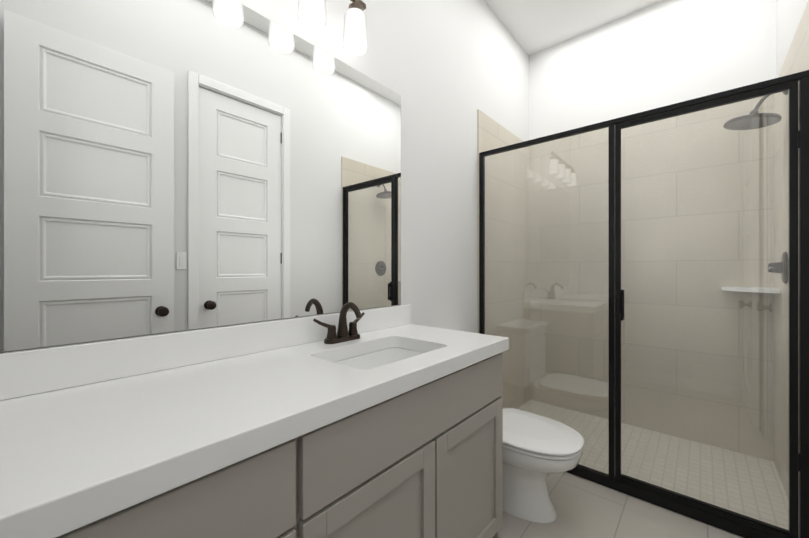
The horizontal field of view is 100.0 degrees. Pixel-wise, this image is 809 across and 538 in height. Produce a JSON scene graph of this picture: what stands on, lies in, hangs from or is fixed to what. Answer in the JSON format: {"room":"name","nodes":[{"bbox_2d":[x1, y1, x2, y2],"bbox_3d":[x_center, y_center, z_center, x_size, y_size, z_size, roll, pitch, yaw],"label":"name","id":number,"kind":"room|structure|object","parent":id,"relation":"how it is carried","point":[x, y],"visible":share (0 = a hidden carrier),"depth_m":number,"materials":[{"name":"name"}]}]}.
{"room":"bathroom","nodes":[
{"label":"bathroom","id":0,"kind":"room"},
{"bbox_2d":[0,304,410,397],"bbox_3d":[-0.441,0.233,1.224,0.018,0.100,1.417,0,0,41],"label":"backsplash","id":1,"kind":"structure","parent":0,"relation":"attached to","point":[34,371],"depth_m":0.92,"materials":[{"name":"white stone"}]},
{"bbox_2d":[0,0,528,352],"bbox_3d":[0.051,-0.362,1.875,0.106,3.050,3.290,0,0,41],"label":"wall","id":2,"kind":"structure","parent":0,"point":[172,165],"depth_m":1.11,"materials":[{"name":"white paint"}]},
{"bbox_2d":[297,0,326,29],"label":"sconce","id":3,"kind":"object","parent":2,"relation":"attached to","point":[311,14],"depth_m":1.18,"materials":[{"name":"white glass"}]},
{"bbox_2d":[343,0,367,55],"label":"sconce","id":4,"kind":"object","parent":2,"relation":"attached to","point":[355,40],"depth_m":1.32,"materials":[{"name":"white glass"}]},
{"bbox_2d":[484,0,662,55],"bbox_3d":[0.644,-1.937,1.355,1.685,0.100,3.290,0,0,41],"label":"ceiling","id":5,"kind":"structure","parent":0,"point":[534,26],"depth_m":2.54,"materials":[{"name":"white paint"}]},
{"bbox_2d":[499,472,742,537],"bbox_3d":[0.644,1.213,1.355,1.685,0.100,3.290,0,0,41],"label":"floor","id":6,"kind":"structure","parent":0,"point":[585,508],"depth_m":1.58,"materials":[{"name":"tile"}]},
{"bbox_2d":[72,350,505,537],"bbox_3d":[-0.260,0.747,1.041,0.532,0.829,1.423,0,0,41],"label":"bathroom vanity","id":7,"kind":"object","parent":6,"relation":"on","point":[382,422],"depth_m":0.85,"materials":[{"name":"grey paint"}]},
{"bbox_2d":[0,322,507,537],"bbox_3d":[-0.249,0.308,1.041,0.548,0.050,1.438,0,0,41],"label":"countertop","id":8,"kind":"structure","parent":7,"relation":"on","point":[73,459],"depth_m":0.66,"materials":[{"name":"white stone"}]},
{"bbox_2d":[312,302,367,345],"bbox_3d":[-0.214,0.205,1.316,0.135,0.154,0.251,0,0,41],"label":"faucet","id":9,"kind":"object","parent":8,"relation":"on","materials":[{"name":"brown metal"}]},
{"bbox_2d":[332,342,423,369],"bbox_3d":[-0.077,0.400,1.196,0.335,0.158,0.480,0,0,41],"label":"sink","id":10,"kind":"object","parent":8,"relation":"in","point":[378,355],"depth_m":1.37,"materials":[{"name":"white ceramic"}]},
{"bbox_2d":[503,408,583,522],"bbox_3d":[0.512,0.785,1.750,0.741,0.754,0.430,0,0,41],"label":"toilet","id":11,"kind":"object","parent":6,"relation":"on","point":[538,449],"visible":0.56,"depth_m":1.58,"materials":[{"name":"white ceramic"}]},
{"bbox_2d":[519,400,788,529],"bbox_3d":[1.377,1.156,2.191,1.463,0.014,0.844,0,0,41],"label":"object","id":12,"kind":"structure","parent":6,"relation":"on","point":[688,447],"depth_m":1.98,"materials":[{"name":"tile"}]},
{"bbox_2d":[529,0,775,139],"bbox_3d":[1.696,-0.361,2.554,1.485,3.050,0.100,0,0,41],"label":"wall","id":13,"kind":"structure","parent":0,"point":[662,53],"depth_m":2.43,"materials":[{"name":"white paint"}]},
{"bbox_2d":[478,109,529,408],"bbox_3d":[0.804,0.038,2.655,0.009,2.250,0.921,0,0,41],"label":"shower wall tile","id":14,"kind":"structure","parent":13,"relation":"attached to","point":[493,134],"depth_m":2.65,"materials":[{"name":"beige tile"}]},
{"bbox_2d":[530,94,773,460],"bbox_3d":[1.659,0.038,2.512,1.464,2.250,0.009,0,0,41],"label":"shower wall tile","id":15,"kind":"structure","parent":13,"relation":"attached to","point":[596,338],"depth_m":2.36,"materials":[{"name":"beige tile"}]},
{"bbox_2d":[721,286,779,292],"bbox_3d":[2.043,0.122,2.015,0.230,0.022,0.230,0,0,41],"label":"corner shelf","id":16,"kind":"object","parent":15,"relation":"attached to","point":[772,290],"depth_m":1.96,"materials":[{"name":"stone"}]},
{"bbox_2d":[776,0,807,77],"bbox_3d":[1.248,-0.362,0.826,0.120,3.050,3.290,0,0,41],"label":"wall","id":17,"kind":"structure","parent":0,"point":[789,13],"depth_m":1.80,"materials":[{"name":"white paint"}]},
{"bbox_2d":[774,0,808,497],"bbox_3d":[1.913,0.038,1.684,0.009,2.250,0.921,0,0,41],"label":"shower wall tile","id":18,"kind":"structure","parent":17,"relation":"attached to","point":[796,59],"depth_m":1.79,"materials":[{"name":"beige tile"}]},
{"bbox_2d":[723,91,787,129],"bbox_3d":[1.834,-0.845,1.781,0.234,0.184,0.216,0,0,41],"label":"shower head","id":19,"kind":"object","parent":18,"relation":"attached to","point":[738,121],"depth_m":1.76},
{"bbox_2d":[768,252,788,283],"bbox_3d":[1.924,-0.007,1.754,0.064,0.164,0.168,0,0,41],"label":"shower valve","id":20,"kind":"object","parent":18,"relation":"attached to","point":[783,266],"depth_m":1.72,"materials":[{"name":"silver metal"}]},
{"bbox_3d":[1.080,1.151,1.852,1.463,0.024,0.056,0,0,41],"label":"sill","id":21,"kind":"structure","parent":0,"visible":0},
{"bbox_2d":[479,70,808,537],"bbox_3d":[1.069,0.185,1.840,1.463,1.952,0.105,0,0,41],"label":"shower enclosure","id":22,"kind":"object","parent":21,"relation":"on","point":[717,516],"visible":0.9,"depth_m":1.61,"materials":[{"name":"black"}]}
]}

